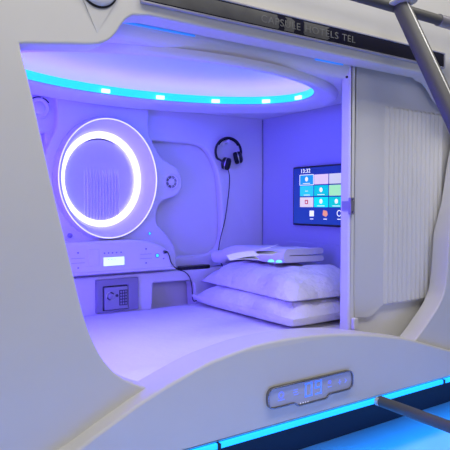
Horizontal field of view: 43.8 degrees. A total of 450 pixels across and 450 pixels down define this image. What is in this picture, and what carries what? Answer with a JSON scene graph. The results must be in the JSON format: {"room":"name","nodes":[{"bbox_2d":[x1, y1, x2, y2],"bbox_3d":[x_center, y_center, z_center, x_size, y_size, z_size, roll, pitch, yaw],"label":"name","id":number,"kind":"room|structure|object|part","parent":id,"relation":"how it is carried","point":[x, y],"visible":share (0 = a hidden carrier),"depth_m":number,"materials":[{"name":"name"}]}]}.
{"room":"hotel room","nodes":[
{"label":"hotel room","id":0,"kind":"room"},
{"bbox_2d":[40,134,217,308],"bbox_3d":[-0.733,-0.102,2.720,2.310,1.440,0.040,-1,3,-34],"label":"wall","id":1,"kind":"structure","parent":0,"point":[189,219],"depth_m":3.05,"materials":[{"name":"white plastic"}]},
{"bbox_2d":[32,96,49,118],"bbox_3d":[-0.842,-0.531,2.537,0.104,0.104,0.025,-1,3,-34],"label":"air vent","id":2,"kind":"object","parent":1,"relation":"attached to","point":[41,105],"visible":0.69,"depth_m":2.53,"materials":[{"name":"white plastic"}]},
{"bbox_2d":[52,117,156,239],"bbox_3d":[-0.576,-0.221,2.692,0.509,0.586,0.128,-1,3,-34],"label":"mirror","id":3,"kind":"object","parent":1,"relation":"attached to","point":[104,177],"visible":1,"depth_m":2.73,"materials":[{"name":"white"}]},
{"bbox_2d":[44,98,181,277],"bbox_3d":[-0.571,-0.177,2.717,0.810,0.840,0.048,-1,3,-34],"label":"wall panel","id":4,"kind":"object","parent":1,"relation":"attached to","point":[68,114],"depth_m":2.73,"materials":[{"name":"white plastic"}]},
{"bbox_2d":[95,277,138,313],"bbox_3d":[-0.516,0.337,2.696,0.216,0.158,0.038,-1,3,-34],"label":"safe","id":5,"kind":"object","parent":1,"relation":"attached to","point":[116,294],"visible":1,"depth_m":2.69,"materials":[{"name":"grey painted metal"},{"name":"black plastic"}]},
{"bbox_3d":[-0.526,0.350,2.693,0.119,0.108,0.020,-1,3,-34],"label":"door","id":6,"kind":"part","parent":5,"relation":"part of","materials":[{"name":"grey metal"}]},
{"bbox_2d":[65,232,172,275],"bbox_3d":[-0.902,0.138,2.418,1.483,0.188,0.119,-1,3,-34],"label":"control console","id":7,"kind":"object","parent":1,"relation":"attached to","point":[92,257],"visible":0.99,"depth_m":2.61,"materials":[{"name":"white plastic"}]},
{"bbox_3d":[-0.519,0.169,2.611,0.110,0.047,0.008,-1,3,-34],"label":"display frame","id":8,"kind":"part","parent":7,"relation":"part of","materials":[{"name":"white plastic"}]},
{"bbox_2d":[32,95,261,267],"bbox_3d":[-0.709,-0.178,2.679,2.208,0.845,0.049,-1,3,-34],"label":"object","id":9,"kind":"structure","parent":1,"relation":"attached to","point":[243,221],"depth_m":3.13,"materials":[{"name":"white plastic"}]},
{"bbox_2d":[74,265,223,316],"bbox_3d":[-0.681,0.423,2.660,2.208,0.355,0.090,-1,3,-34],"label":"trim","id":10,"kind":"structure","parent":1,"relation":"attached to","point":[85,286],"depth_m":2.80,"materials":[{"name":"white plastic"}]},
{"bbox_2d":[177,264,209,269],"bbox_3d":[-0.166,0.224,2.980,0.191,0.018,0.050,-1,3,-34],"label":"remote control","id":11,"kind":"object","parent":10,"relation":"on","point":[201,266],"visible":0.88,"depth_m":2.96,"materials":[{"name":"black plastic"}]},
{"bbox_2d":[164,174,178,189],"bbox_3d":[-0.275,-0.221,2.878,0.087,0.087,0.018,-1,3,-34],"label":"wall speaker","id":12,"kind":"object","parent":1,"relation":"attached to","point":[171,182],"visible":1,"depth_m":2.87,"materials":[{"name":"white plastic"}]},
{"bbox_2d":[220,139,229,145],"bbox_3d":[0.005,-0.458,3.084,0.040,0.040,0.058,-1,3,-34],"label":"wall hook","id":13,"kind":"object","parent":1,"relation":"attached to","point":[224,142],"visible":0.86,"depth_m":3.09,"materials":[{"name":"white plastic"}]},
{"bbox_2d":[164,137,242,301],"bbox_3d":[-0.115,-0.043,2.956,0.098,0.878,0.572,2,3,45],"label":"headphones","id":14,"kind":"object","parent":13,"relation":"hanging from","point":[225,162],"visible":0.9,"depth_m":3.08,"materials":[{"name":"black plastic"}]},
{"bbox_3d":[-0.128,0.048,2.926,0.086,0.701,0.510,2,3,41],"label":"audio cord","id":15,"kind":"part","parent":14,"relation":"part of","materials":[{"name":"black plastic"}]},
{"bbox_2d":[221,157,230,169],"bbox_3d":[0.007,-0.335,3.066,0.070,0.071,0.071,-1,3,-34],"label":"ear cup","id":16,"kind":"object","parent":14,"relation":"on","point":[225,162],"depth_m":3.04,"materials":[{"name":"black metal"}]},
{"bbox_2d":[233,151,242,163],"bbox_3d":[0.070,-0.374,3.113,0.066,0.071,0.073,-1,3,-34],"label":"ear cup","id":17,"kind":"object","parent":14,"relation":"on","point":[237,155],"depth_m":3.09,"materials":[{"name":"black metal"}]},
{"bbox_2d":[21,39,341,119],"bbox_3d":[-0.429,-0.653,2.237,2.220,0.157,1.067,-1,3,-34],"label":"ceiling","id":18,"kind":"structure","parent":0,"point":[153,74],"depth_m":2.62,"materials":[{"name":"white plastic"}]},
{"bbox_2d":[25,69,313,103],"bbox_3d":[-0.219,-0.603,2.293,1.496,0.035,0.866,-1,3,-34],"label":"recessed light","id":19,"kind":"object","parent":18,"relation":"in","point":[31,75],"visible":0.47,"depth_m":2.66,"materials":[{"name":"blue plastic"}]},
{"bbox_2d":[21,43,337,113],"bbox_3d":[-0.219,-0.568,2.294,1.620,0.037,0.990,-1,3,-34],"label":"trim","id":20,"kind":"structure","parent":18,"relation":"attached to","point":[325,94],"depth_m":2.38,"materials":[{"name":"white plastic"}]},
{"bbox_2d":[262,104,341,246],"bbox_3d":[0.501,-0.109,2.898,0.040,1.440,1.038,-1,3,-34],"label":"wall","id":21,"kind":"structure","parent":0,"point":[310,137],"depth_m":3.06,"materials":[{"name":"blue"}]},
{"bbox_2d":[284,241,340,268],"bbox_3d":[0.500,0.275,2.874,0.008,0.356,0.960,-1,3,-34],"label":"trim","id":22,"kind":"structure","parent":21,"relation":"attached to","point":[331,254],"depth_m":2.85,"materials":[{"name":"blue"}]},
{"bbox_2d":[293,164,340,226],"bbox_3d":[0.533,-0.146,2.784,0.035,0.308,0.565,-1,3,-34],"label":"television","id":23,"kind":"object","parent":21,"relation":"attached to","point":[316,189],"visible":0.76,"depth_m":2.85,"materials":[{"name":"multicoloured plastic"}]},
{"bbox_2d":[300,401,449,449],"bbox_3d":[0.553,0.988,1.010,10.000,0.050,7.000,-1,3,-34],"label":"floor","id":24,"kind":"structure","parent":0,"point":[401,433],"depth_m":2.40,"materials":[{"name":"blue plastic"}]},
{"bbox_2d":[0,0,449,449],"bbox_3d":[-0.063,-0.216,2.425,4.400,2.250,1.329,-1,3,-34],"label":"pod","id":25,"kind":"object","parent":24,"relation":"on","point":[57,392],"depth_m":1.61,"materials":[{"name":"white plastic"}]},
{"bbox_3d":[-0.198,-0.597,1.708,0.248,0.006,0.005,-1,3,-34],"label":"header light strip","id":26,"kind":"part","parent":25,"relation":"part of","materials":[{"name":"blue plastic"}]},
{"bbox_2d":[111,23,350,78],"bbox_3d":[-0.276,-0.586,1.677,1.840,0.066,0.036,-1,3,-34],"label":"trim","id":27,"kind":"structure","parent":25,"relation":"attached to","point":[126,32],"depth_m":1.85,"materials":[{"name":"white plastic"}]},
{"bbox_3d":[0.300,0.508,1.984,2.053,0.280,0.130,-1,3,-34],"label":"arched panel","id":28,"kind":"part","parent":25,"relation":"part of","materials":[{"name":"white plastic"}]},
{"bbox_2d":[140,0,444,68],"bbox_3d":[0.338,-0.669,1.950,1.383,0.065,0.015,-1,3,-34],"label":"sign","id":29,"kind":"object","parent":25,"relation":"attached to","point":[229,11],"visible":1,"depth_m":1.86,"materials":[{"name":"black plastic"}]},
{"bbox_2d":[266,370,353,408],"bbox_3d":[0.295,0.560,1.896,0.387,0.082,0.014,-1,3,-34],"label":"number plaque","id":30,"kind":"object","parent":25,"relation":"attached to","point":[319,388],"visible":1,"depth_m":1.89,"materials":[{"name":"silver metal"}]},
{"bbox_3d":[0.343,0.660,1.940,3.100,0.019,0.018,-1,3,-34],"label":"floor light strip","id":31,"kind":"part","parent":25,"relation":"part of","materials":[{"name":"plastic"}]},
{"bbox_3d":[0.392,-0.612,2.102,0.144,0.006,0.005,-1,3,-34],"label":"header light strip","id":32,"kind":"part","parent":25,"relation":"part of","materials":[{"name":"blue plastic"}]},
{"bbox_2d":[340,66,449,336],"bbox_3d":[0.934,-0.104,2.509,1.154,1.220,0.075,-1,3,-34],"label":"door","id":33,"kind":"structure","parent":25,"relation":"attached to","point":[395,139],"depth_m":2.34,"materials":[{"name":"white plastic"}]},
{"bbox_3d":[0.487,-0.083,2.218,0.036,1.200,0.052,-1,3,-34],"label":"post","id":34,"kind":"part","parent":33,"relation":"part of","materials":[{"name":"white"}]},
{"bbox_3d":[0.939,-0.105,2.547,1.103,1.220,0.018,-1,3,-34],"label":"panel","id":35,"kind":"part","parent":33,"relation":"part of","materials":[{"name":"white plastic"}]},
{"bbox_3d":[-0.401,0.596,2.247,2.206,0.040,0.911,-1,3,-34],"label":"trim","id":36,"kind":"structure","parent":25,"relation":"on","visible":0},
{"bbox_2d":[84,303,339,380],"bbox_3d":[-0.383,0.506,2.214,2.204,0.143,0.981,-1,3,-34],"label":"mattress","id":37,"kind":"object","parent":36,"relation":"on","point":[134,345],"visible":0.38,"depth_m":2.29,"materials":[{"name":"white fabric"}]},
{"bbox_2d":[191,285,339,325],"bbox_3d":[0.263,0.349,2.706,0.547,0.127,0.785,-1,3,-34],"label":"pillow","id":38,"kind":"object","parent":37,"relation":"on","point":[305,312],"visible":0.57,"depth_m":2.42,"materials":[{"name":"white fabric"}]},
{"bbox_2d":[201,260,339,301],"bbox_3d":[0.276,0.243,2.735,0.510,0.127,0.762,-1,3,-34],"label":"pillow","id":39,"kind":"object","parent":38,"relation":"on","point":[290,282],"visible":0.84,"depth_m":2.49,"materials":[{"name":"white fabric"}]},
{"bbox_2d":[211,245,323,263],"bbox_3d":[0.204,0.152,2.840,0.281,0.105,0.530,-2,3,-40],"label":"towel","id":40,"kind":"object","parent":39,"relation":"on","point":[291,254],"visible":0.69,"depth_m":2.69,"materials":[{"name":"white fabric"}]},
{"bbox_2d":[226,251,259,260],"bbox_3d":[0.066,0.116,2.136,0.110,0.019,0.200,0,2,-3],"label":"folded card","id":41,"kind":"object","parent":40,"relation":"on","point":[246,254],"visible":1,"depth_m":2.10,"materials":[{"name":"white paper"}]},
{"bbox_2d":[255,244,278,254],"bbox_3d":[0.160,0.102,2.312,0.100,0.035,0.170,1,2,17],"label":"folded card","id":42,"kind":"object","parent":40,"relation":"on","point":[258,251],"visible":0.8,"depth_m":2.30,"materials":[{"name":"white"}]},
{"bbox_2d":[351,0,449,432],"bbox_3d":[0.730,0.076,1.621,1.412,1.738,1.044,-1,3,-34],"label":"handrail","id":43,"kind":"object","parent":24,"relation":"on","point":[408,16],"visible":1,"depth_m":1.90,"materials":[{"name":"grey metal"}]},
{"bbox_3d":[0.369,-0.765,1.826,1.076,0.038,0.038,-1,3,-34],"label":"rail","id":44,"kind":"part","parent":43,"relation":"part of","materials":[{"name":"grey metal"}]},
{"bbox_3d":[0.854,0.083,1.641,0.054,1.722,0.914,-1,3,-34],"label":"sloping post","id":45,"kind":"part","parent":43,"relation":"part of","materials":[{"name":"grey metal"}]}
]}

